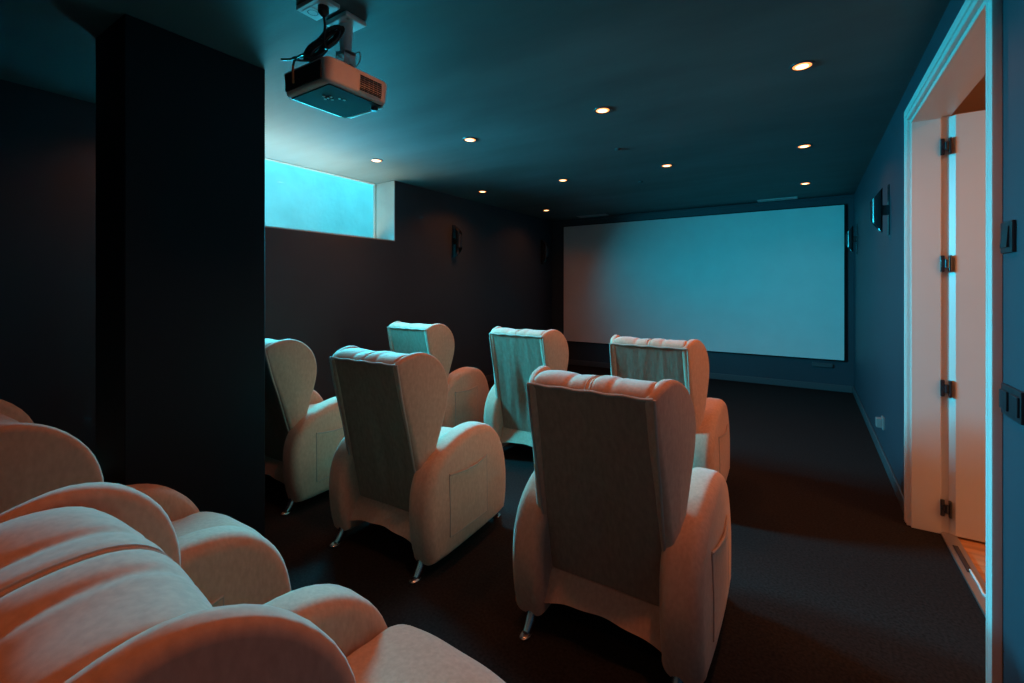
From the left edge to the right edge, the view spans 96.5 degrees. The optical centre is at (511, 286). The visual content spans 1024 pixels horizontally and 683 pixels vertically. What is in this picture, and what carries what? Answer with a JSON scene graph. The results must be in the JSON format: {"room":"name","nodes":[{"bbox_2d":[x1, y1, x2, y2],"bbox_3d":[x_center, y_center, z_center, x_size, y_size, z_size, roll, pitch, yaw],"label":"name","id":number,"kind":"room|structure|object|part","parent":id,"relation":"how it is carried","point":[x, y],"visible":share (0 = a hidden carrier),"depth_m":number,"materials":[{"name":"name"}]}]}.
{"room":"home theater","nodes":[
{"label":"home theater","id":0,"kind":"room"},
{"bbox_2d":[96,14,264,536],"bbox_3d":[-1.635,0.085,2.292,0.363,2.500,0.600,0,0,33],"label":"pillar","id":1,"kind":"structure","parent":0,"point":[180,120],"depth_m":2.13,"materials":[{"name":"black paint"}]},
{"bbox_2d":[0,79,551,456],"bbox_3d":[-1.737,0.085,4.622,0.340,2.500,8.470,0,0,33],"label":"wall","id":2,"kind":"structure","parent":0,"point":[328,293],"depth_m":3.89,"materials":[{"name":"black paint"}]},
{"bbox_2d":[265,158,375,237],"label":"window","id":3,"kind":"structure","parent":2,"relation":"in","point":[299,198],"depth_m":6.03,"materials":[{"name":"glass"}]},
{"bbox_2d":[265,181,394,240],"bbox_3d":[-1.936,-0.832,4.268,0.289,0.664,1.959,0,0,33],"label":"trim","id":4,"kind":"structure","parent":2,"relation":"attached to","point":[385,192],"depth_m":5.06,"materials":[{"name":"white paint"}]},
{"bbox_2d":[452,225,461,257],"bbox_3d":[-0.691,-0.585,5.809,0.124,0.414,0.083,0,0,33],"label":"wall sconce","id":5,"kind":"object","parent":2,"relation":"attached to","point":[456,232],"visible":1,"depth_m":5.82,"materials":[{"name":"black metal"}]},
{"bbox_3d":[-0.674,-0.585,5.798,0.083,0.380,0.083,0,0,33],"label":"lamp shade","id":6,"kind":"part","parent":5,"relation":"part of","materials":[{"name":"black metal"}]},
{"bbox_2d":[485,374,493,381],"bbox_3d":[-1.592,1.292,4.519,0.014,0.085,8.456,0,0,33],"label":"baseboard","id":7,"kind":"structure","parent":2,"relation":"attached to","point":[489,377],"depth_m":6.49,"materials":[{"name":"grey paint"}]},
{"bbox_2d":[541,240,548,263],"bbox_3d":[0.559,-0.595,7.739,0.124,0.414,0.083,0,0,33],"label":"wall sconce","id":8,"kind":"object","parent":2,"relation":"attached to","point":[545,251],"visible":1,"depth_m":7.74,"materials":[{"name":"black metal"}]},
{"bbox_3d":[0.577,-0.595,7.728,0.083,0.380,0.083,0,0,33],"label":"lamp shade","id":9,"kind":"part","parent":8,"relation":"part of","materials":[{"name":"black metal"}]},
{"bbox_2d":[0,0,949,220],"bbox_3d":[0.117,-1.240,3.421,4.796,0.150,8.870,0,0,33],"label":"ceiling","id":10,"kind":"structure","parent":0,"point":[707,89],"depth_m":2.63,"materials":[{"name":"blue paint"}]},
{"bbox_2d":[296,0,339,20],"bbox_3d":[-0.802,-1.155,1.889,0.160,0.020,0.096,0,0,33],"label":"socket","id":11,"kind":"object","parent":10,"relation":"attached to","point":[309,8],"visible":0.78,"depth_m":1.88,"materials":[{"name":"white plastic"}]},
{"bbox_3d":[-0.832,-1.147,1.909,0.062,0.002,0.062,0,0,33],"label":"outlet frame","id":12,"kind":"part","parent":11,"relation":"part of","materials":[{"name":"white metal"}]},
{"bbox_2d":[281,4,344,82],"bbox_3d":[-0.816,-0.980,1.895,0.166,0.330,0.201,0,0,33],"label":"power cable","id":13,"kind":"object","parent":11,"relation":"hanging from","point":[319,47],"visible":0.99,"depth_m":1.91,"materials":[{"name":"black plastic"}]},
{"bbox_3d":[-0.776,-1.053,1.891,0.015,0.118,0.052,0,0,-20],"label":"cord","id":14,"kind":"part","parent":13,"relation":"part of","materials":[{"name":"black rubber"}]},
{"bbox_3d":[-0.771,-1.147,1.870,0.062,0.002,0.062,0,0,33],"label":"outlet frame","id":15,"kind":"part","parent":11,"relation":"part of","materials":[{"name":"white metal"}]},
{"bbox_2d":[326,10,366,67],"bbox_3d":[-0.728,-1.031,2.003,0.150,0.268,0.110,0,0,33],"label":"bracket","id":16,"kind":"object","parent":10,"relation":"attached to","point":[351,23],"visible":0.65,"depth_m":1.98,"materials":[{"name":"white metal"}]},
{"bbox_2d":[284,56,386,117],"bbox_3d":[-0.747,-0.838,1.971,0.320,0.111,0.340,0,0,33],"label":"projector","id":17,"kind":"object","parent":16,"relation":"hanging from","point":[328,84],"visible":1,"depth_m":1.88,"materials":[{"name":"grey plastic"}]},
{"bbox_3d":[-0.839,-0.845,1.832,0.240,0.072,0.008,0,0,33],"label":"port panel","id":18,"kind":"part","parent":17,"relation":"part of","materials":[{"name":"grey plastic"}]},
{"bbox_3d":[-0.750,-0.797,1.969,0.256,0.008,0.266,0,0,33],"label":"control panel","id":19,"kind":"part","parent":17,"relation":"part of","materials":[{"name":"grey plastic"}]},
{"bbox_2d":[360,75,381,97],"bbox_3d":[-0.592,-0.841,1.921,0.005,0.061,0.110,0,0,33],"label":"vent","id":20,"kind":"object","parent":17,"relation":"attached to","point":[370,86],"depth_m":1.92,"materials":[{"name":"grey plastic"}]},
{"bbox_3d":[-0.728,-1.154,2.003,0.150,0.022,0.110,0,0,33],"label":"ceiling plate","id":21,"kind":"part","parent":16,"relation":"part of","materials":[{"name":"white metal"}]},
{"bbox_2d":[370,158,382,161],"bbox_3d":[-1.246,-1.161,4.202,0.120,0.008,0.120,0,0,33],"label":"recessed light","id":22,"kind":"object","parent":10,"relation":"in","point":[374,159],"visible":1,"depth_m":4.19,"materials":[{"name":"beige"}]},
{"bbox_2d":[463,137,477,141],"bbox_3d":[-0.331,-1.161,3.610,0.120,0.008,0.120,0,0,33],"label":"recessed light","id":23,"kind":"object","parent":10,"relation":"in","point":[466,139],"visible":1,"depth_m":3.59,"materials":[{"name":"beige"}]},
{"bbox_2d":[576,214,607,217],"bbox_3d":[1.313,-1.162,7.454,0.500,0.006,0.160,0,0,33],"label":"ceiling vent","id":24,"kind":"object","parent":10,"relation":"in","point":[595,214],"visible":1,"depth_m":7.42,"materials":[{"name":"grey metal"}]},
{"bbox_2d":[593,106,611,113],"bbox_3d":[0.597,-1.161,3.009,0.120,0.008,0.120,0,0,33],"label":"recessed light","id":25,"kind":"object","parent":10,"relation":"in","point":[599,110],"visible":1,"depth_m":3.00,"materials":[{"name":"beige"}]},
{"bbox_2d":[660,164,672,166],"bbox_3d":[1.483,-1.161,4.377,0.120,0.008,0.120,0,0,33],"label":"recessed light","id":26,"kind":"object","parent":10,"relation":"in","point":[663,165],"visible":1,"depth_m":4.36,"materials":[{"name":"beige"}]},
{"bbox_2d":[757,197,797,201],"bbox_3d":[3.521,-1.162,6.071,0.460,0.006,0.160,0,0,33],"label":"ceiling vent","id":27,"kind":"object","parent":10,"relation":"in","point":[786,198],"visible":1,"depth_m":6.06,"materials":[{"name":"grey metal"}]},
{"bbox_2d":[789,60,815,71],"bbox_3d":[1.528,-1.161,2.406,0.120,0.008,0.120,0,0,33],"label":"recessed light","id":28,"kind":"object","parent":10,"relation":"in","point":[807,64],"visible":1,"depth_m":2.40,"materials":[{"name":"grey metal"}]},
{"bbox_3d":[1.528,-1.160,2.406,0.061,0.005,0.061,0,0,33],"label":"bulb","id":29,"kind":"part","parent":28,"relation":"part of","materials":[{"name":"beige glass"}]},
{"bbox_2d":[796,144,812,148],"bbox_3d":[2.414,-1.161,3.774,0.120,0.008,0.120,0,0,33],"label":"recessed light","id":30,"kind":"object","parent":10,"relation":"in","point":[802,145],"visible":1,"depth_m":3.77,"materials":[{"name":"beige"}]},
{"bbox_2d":[264,364,985,682],"bbox_3d":[1.117,1.395,2.773,7.140,0.120,8.870,0,0,33],"label":"floor","id":31,"kind":"structure","parent":0,"point":[830,582],"depth_m":2.10,"materials":[{"name":"grey carpet"}]},
{"bbox_2d":[0,399,290,606],"bbox_3d":[-1.205,0.822,1.383,0.752,1.025,0.809,0,0,32],"label":"recliner armchair","id":32,"kind":"object","parent":31,"relation":"on","point":[228,560],"visible":0.3,"depth_m":1.29,"materials":[{"name":"beige"}]},
{"bbox_2d":[0,413,19,423],"bbox_3d":[-1.341,0.645,1.178,0.444,0.664,0.256,0,3,32],"label":"cushion","id":33,"kind":"object","parent":32,"relation":"on","point":[5,418],"depth_m":1.17,"materials":[{"name":"beige fabric"}]},
{"bbox_3d":[-1.438,0.999,1.572,0.157,0.559,0.683,0,0,32],"label":"armrest","id":34,"kind":"part","parent":32,"relation":"part of","materials":[{"name":"beige fabric"}]},
{"bbox_2d":[171,512,261,537],"bbox_3d":[-1.142,0.937,1.492,0.424,0.179,0.557,0,0,32],"label":"seat cushion","id":35,"kind":"object","parent":32,"relation":"on","point":[184,523],"depth_m":1.66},
{"bbox_3d":[-0.943,0.999,1.260,0.157,0.559,0.683,0,0,32],"label":"armrest","id":36,"kind":"part","parent":32,"relation":"part of","materials":[{"name":"beige fabric"}]},
{"bbox_2d":[0,482,505,682],"bbox_3d":[-0.341,0.824,0.783,0.752,1.022,0.827,0,0,36],"label":"recliner armchair","id":37,"kind":"object","parent":31,"relation":"on","point":[95,588],"visible":1,"depth_m":0.49,"materials":[{"name":"beige"}]},
{"bbox_2d":[0,506,211,682],"bbox_3d":[-0.488,0.647,0.587,0.444,0.664,0.256,0,5,36],"label":"cushion","id":38,"kind":"object","parent":37,"relation":"on","point":[81,586],"depth_m":0.49,"materials":[{"name":"beige fabric"}]},
{"bbox_3d":[-0.556,0.999,0.994,0.157,0.559,0.683,0,0,36],"label":"armrest","id":39,"kind":"part","parent":37,"relation":"part of","materials":[{"name":"beige fabric"}]},
{"bbox_2d":[346,624,505,682],"bbox_3d":[-0.266,0.937,0.895,0.424,0.179,0.557,0,0,36],"label":"seat cushion","id":40,"kind":"object","parent":37,"relation":"on","point":[400,653],"depth_m":1.05,"materials":[{"name":"beige fabric"}]},
{"bbox_2d":[265,338,343,515],"bbox_3d":[-1.404,0.823,3.082,0.752,1.024,0.814,0,0,31],"label":"recliner armchair","id":41,"kind":"object","parent":31,"relation":"on","point":[304,431],"visible":0.59,"depth_m":2.75,"materials":[{"name":"beige"}]},
{"bbox_2d":[265,338,278,346],"bbox_3d":[-1.536,0.645,2.874,0.444,0.664,0.256,0,3,31],"label":"cushion","id":42,"kind":"object","parent":41,"relation":"on","point":[268,342],"depth_m":2.68,"materials":[{"name":"beige fabric"}]},
{"bbox_3d":[-1.552,0.740,2.847,0.456,0.769,0.197,0,3,31],"label":"panel","id":43,"kind":"part","parent":41,"relation":"part of","materials":[{"name":"beige fabric"}]},
{"bbox_3d":[-1.310,1.286,2.717,0.054,0.095,0.087,0,0,31],"label":"leg","id":44,"kind":"part","parent":41,"relation":"part of","materials":[{"name":"silver metal"}]},
{"bbox_3d":[-1.138,0.999,2.965,0.157,0.559,0.683,0,0,31],"label":"armrest","id":45,"kind":"part","parent":41,"relation":"part of","materials":[{"name":"beige fabric"}]},
{"bbox_3d":[-1.639,0.999,3.269,0.157,0.559,0.683,0,0,31],"label":"armrest","id":46,"kind":"part","parent":41,"relation":"part of","materials":[{"name":"beige fabric"}]},
{"bbox_2d":[329,346,504,584],"bbox_3d":[-0.507,0.821,2.484,0.752,1.028,0.782,0,0,31],"label":"recliner armchair","id":47,"kind":"object","parent":31,"relation":"on","point":[395,466],"visible":1,"depth_m":2.22,"materials":[{"name":"beige"}]},
{"bbox_3d":[-0.891,1.286,2.391,0.054,0.095,0.087,0,0,31],"label":"leg","id":48,"kind":"part","parent":47,"relation":"part of","materials":[{"name":"silver metal"}]},
{"bbox_3d":[-0.750,0.999,2.657,0.157,0.559,0.683,0,0,31],"label":"armrest","id":49,"kind":"part","parent":47,"relation":"part of","materials":[{"name":"beige fabric"}]},
{"bbox_2d":[335,348,407,363],"bbox_3d":[-0.640,0.643,2.275,0.444,0.664,0.256,0,0,31],"label":"cushion","id":50,"kind":"object","parent":47,"relation":"on","point":[343,355],"depth_m":2.18,"materials":[{"name":"beige fabric"}]},
{"bbox_3d":[-0.659,0.736,2.243,0.456,0.769,0.197,0,0,31],"label":"panel","id":51,"kind":"part","parent":47,"relation":"part of","materials":[{"name":"beige fabric"}]},
{"bbox_3d":[-0.421,1.286,2.106,0.054,0.095,0.087,0,0,31],"label":"leg","id":52,"kind":"part","parent":47,"relation":"part of","materials":[{"name":"silver metal"}]},
{"bbox_2d":[439,427,451,437],"bbox_3d":[-0.453,0.937,2.583,0.424,0.179,0.557,0,0,31],"label":"seat cushion","id":53,"kind":"object","parent":47,"relation":"on","point":[443,429],"depth_m":2.71,"materials":[{"name":"beige fabric"}]},
{"bbox_3d":[-0.250,0.999,2.354,0.157,0.559,0.683,0,0,31],"label":"armrest","id":54,"kind":"part","parent":47,"relation":"part of","materials":[{"name":"beige fabric"}]},
{"bbox_2d":[387,321,488,427],"bbox_3d":[-0.681,0.821,4.181,0.752,1.028,0.782,0,0,33],"label":"recliner armchair","id":55,"kind":"object","parent":31,"relation":"on","point":[468,389],"visible":0.52,"depth_m":3.89,"materials":[{"name":"beige"}]},
{"bbox_3d":[-0.840,0.736,3.945,0.456,0.769,0.197,0,0,33],"label":"panel","id":56,"kind":"part","parent":55,"relation":"part of","materials":[{"name":"beige fabric"}]},
{"bbox_2d":[390,322,431,328],"bbox_3d":[-0.820,0.643,3.977,0.444,0.664,0.256,0,0,33],"label":"cushion","id":57,"kind":"object","parent":55,"relation":"on","point":[395,325],"depth_m":3.88,"materials":[{"name":"beige fabric"}]},
{"bbox_3d":[-0.428,0.999,4.044,0.157,0.559,0.683,0,0,33],"label":"armrest","id":58,"kind":"part","parent":55,"relation":"part of","materials":[{"name":"beige fabric"}]},
{"bbox_2d":[484,326,568,447],"bbox_3d":[0.235,0.821,3.647,0.752,1.028,0.782,0,0,33],"label":"recliner armchair","id":59,"kind":"object","parent":31,"relation":"on","point":[515,353],"visible":0.55,"depth_m":3.44,"materials":[{"name":"beige"}]},
{"bbox_3d":[-0.002,0.999,3.828,0.157,0.559,0.683,0,0,33],"label":"armrest","id":60,"kind":"part","parent":59,"relation":"part of","materials":[{"name":"beige fabric"}]},
{"bbox_3d":[0.076,0.736,3.411,0.456,0.769,0.197,0,0,33],"label":"panel","id":61,"kind":"part","parent":59,"relation":"part of","materials":[{"name":"beige fabric"}]},
{"bbox_2d":[493,328,545,335],"bbox_3d":[0.097,0.643,3.442,0.444,0.664,0.256,0,0,33],"label":"cushion","id":62,"kind":"object","parent":59,"relation":"on","point":[496,331],"depth_m":3.35,"materials":[{"name":"beige fabric"}]},
{"bbox_3d":[0.264,1.125,3.701,0.436,0.220,0.460,0,0,33],"label":"frame","id":63,"kind":"part","parent":59,"relation":"part of","materials":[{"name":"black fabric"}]},
{"bbox_2d":[513,366,730,682],"bbox_3d":[0.461,0.821,1.857,0.752,1.028,0.782,0,0,33],"label":"recliner armchair","id":64,"kind":"object","parent":31,"relation":"on","point":[615,521],"visible":1,"depth_m":1.58,"materials":[{"name":"beige"}]},
{"bbox_3d":[0.074,1.286,1.775,0.054,0.095,0.087,0,0,33],"label":"leg","id":65,"kind":"part","parent":64,"relation":"part of","materials":[{"name":"silver metal"}]},
{"bbox_3d":[0.223,0.999,2.038,0.157,0.559,0.683,0,0,33],"label":"armrest","id":66,"kind":"part","parent":64,"relation":"part of","materials":[{"name":"beige fabric"}]},
{"bbox_2d":[534,370,656,397],"bbox_3d":[0.322,0.643,1.653,0.444,0.664,0.256,0,0,33],"label":"cushion","id":67,"kind":"object","parent":64,"relation":"on","point":[547,383],"depth_m":1.56,"materials":[{"name":"beige fabric"}]},
{"bbox_3d":[0.302,0.736,1.621,0.456,0.769,0.197,0,0,33],"label":"panel","id":68,"kind":"part","parent":64,"relation":"part of","materials":[{"name":"beige fabric"}]},
{"bbox_3d":[0.536,1.286,1.476,0.054,0.095,0.087,0,0,33],"label":"leg","id":69,"kind":"part","parent":64,"relation":"part of","materials":[{"name":"silver metal"}]},
{"bbox_3d":[0.714,0.999,1.720,0.157,0.559,0.683,0,0,33],"label":"armrest","id":70,"kind":"part","parent":64,"relation":"part of","materials":[{"name":"beige fabric"}]},
{"bbox_2d":[609,335,729,480],"bbox_3d":[1.012,0.821,3.025,0.752,1.028,0.782,0,0,33],"label":"recliner armchair","id":71,"kind":"object","parent":31,"relation":"on","point":[685,362],"visible":0.5,"depth_m":2.70,"materials":[{"name":"beige"}]},
{"bbox_3d":[0.853,0.736,2.789,0.456,0.769,0.197,0,0,33],"label":"panel","id":72,"kind":"part","parent":71,"relation":"part of","materials":[{"name":"beige fabric"}]},
{"bbox_2d":[614,336,686,347],"bbox_3d":[0.874,0.643,2.820,0.444,0.664,0.256,0,0,33],"label":"cushion","id":73,"kind":"object","parent":71,"relation":"on","point":[619,342],"depth_m":2.73,"materials":[{"name":"beige fabric"}]},
{"bbox_3d":[1.266,0.999,2.887,0.157,0.559,0.683,0,0,33],"label":"armrest","id":74,"kind":"part","parent":71,"relation":"part of","materials":[{"name":"beige fabric"}]},
{"bbox_2d":[552,197,853,385],"bbox_3d":[2.482,0.085,7.054,4.776,2.500,0.200,0,0,33],"label":"wall","id":75,"kind":"structure","parent":0,"point":[784,368],"depth_m":6.37,"materials":[{"name":"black paint"}]},
{"bbox_2d":[552,194,853,222],"bbox_3d":[2.502,-1.147,6.910,4.286,0.035,0.020,0,0,33],"label":"trim","id":76,"kind":"structure","parent":75,"relation":"attached to","point":[851,195],"depth_m":6.61,"materials":[{"name":"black paint"}]},
{"bbox_2d":[563,204,844,361],"bbox_3d":[2.557,-0.055,6.865,3.966,1.994,0.035,0,0,33],"label":"projection screen","id":77,"kind":"object","parent":75,"relation":"attached to","point":[763,282],"visible":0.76,"depth_m":6.57,"materials":[{"name":"white fabric"}]},
{"bbox_2d":[568,359,852,392],"bbox_3d":[2.497,1.292,6.917,4.272,0.085,0.014,0,0,33],"label":"baseboard","id":78,"kind":"structure","parent":75,"relation":"attached to","point":[800,384],"depth_m":6.27,"materials":[{"name":"grey paint"}]},
{"bbox_2d":[812,362,832,367],"bbox_3d":[4.020,1.010,5.921,0.220,0.048,0.030,0,0,33],"label":"vent box","id":79,"kind":"object","parent":75,"relation":"attached to","point":[813,363],"visible":1,"depth_m":5.91,"materials":[{"name":"grey paint"}]},
{"bbox_2d":[854,0,1023,682],"bbox_3d":[2.066,0.085,2.159,0.150,2.500,8.470,0,0,33],"label":"wall","id":80,"kind":"structure","parent":0,"point":[879,258],"depth_m":2.52,"materials":[{"name":"blue paint"}]},
{"bbox_2d":[846,224,856,253],"bbox_3d":[4.016,-0.565,5.405,0.108,0.360,0.072,0,0,33],"label":"wall sconce","id":81,"kind":"object","parent":80,"relation":"attached to","point":[850,238],"visible":1,"depth_m":5.38,"materials":[{"name":"black metal"}]},
{"bbox_3d":[4.001,-0.565,5.415,0.072,0.330,0.072,0,0,33],"label":"lamp shade","id":82,"kind":"part","parent":81,"relation":"part of","materials":[{"name":"black metal"}]},
{"bbox_2d":[853,386,903,512],"bbox_3d":[1.998,1.292,2.203,0.014,0.085,8.470,0,0,33],"label":"baseboard","id":83,"kind":"structure","parent":80,"relation":"attached to","point":[900,496],"depth_m":3.45,"materials":[{"name":"grey paint"}]},
{"bbox_2d":[870,184,889,234],"bbox_3d":[2.646,-0.550,3.290,0.108,0.360,0.072,0,0,33],"label":"wall sconce","id":84,"kind":"object","parent":80,"relation":"attached to","point":[877,209],"visible":1,"depth_m":3.27,"materials":[{"name":"black metal"}]},
{"bbox_3d":[2.631,-0.550,3.300,0.072,0.330,0.072,0,0,33],"label":"lamp shade","id":85,"kind":"part","parent":84,"relation":"part of","materials":[{"name":"black metal"}]},
{"bbox_2d":[875,416,884,429],"bbox_3d":[2.812,1.035,3.493,0.050,0.090,0.090,0,0,33],"label":"wall socket","id":86,"kind":"object","parent":80,"relation":"attached to","point":[879,421],"visible":1,"depth_m":3.47,"materials":[{"name":"grey plastic"}]},
{"bbox_2d":[904,0,1002,682],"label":"door","id":87,"kind":"structure","parent":80,"relation":"in","point":[953,165],"depth_m":2.41,"materials":[{"name":"white paint"}]},
{"bbox_2d":[1000,219,1015,253],"bbox_3d":[1.418,-0.143,1.310,0.016,0.090,0.090,0,0,33],"label":"light switch","id":88,"kind":"object","parent":80,"relation":"attached to","point":[1008,229],"visible":1,"depth_m":1.29,"materials":[{"name":"black plastic"}]},
{"bbox_2d":[999,383,1023,424],"bbox_3d":[1.399,0.325,1.280,0.016,0.088,0.150,0,0,33],"label":"switch panel","id":89,"kind":"object","parent":80,"relation":"attached to","point":[1011,399],"visible":1,"depth_m":1.26,"materials":[{"name":"black plastic"}]},
{"bbox_2d":[951,74,985,115],"bbox_3d":[3.165,-1.390,1.405,2.514,0.150,4.900,0,0,33],"label":"ceiling","id":90,"kind":"structure","parent":0,"point":[975,100],"depth_m":3.22,"materials":[{"name":"paint"}]}
]}

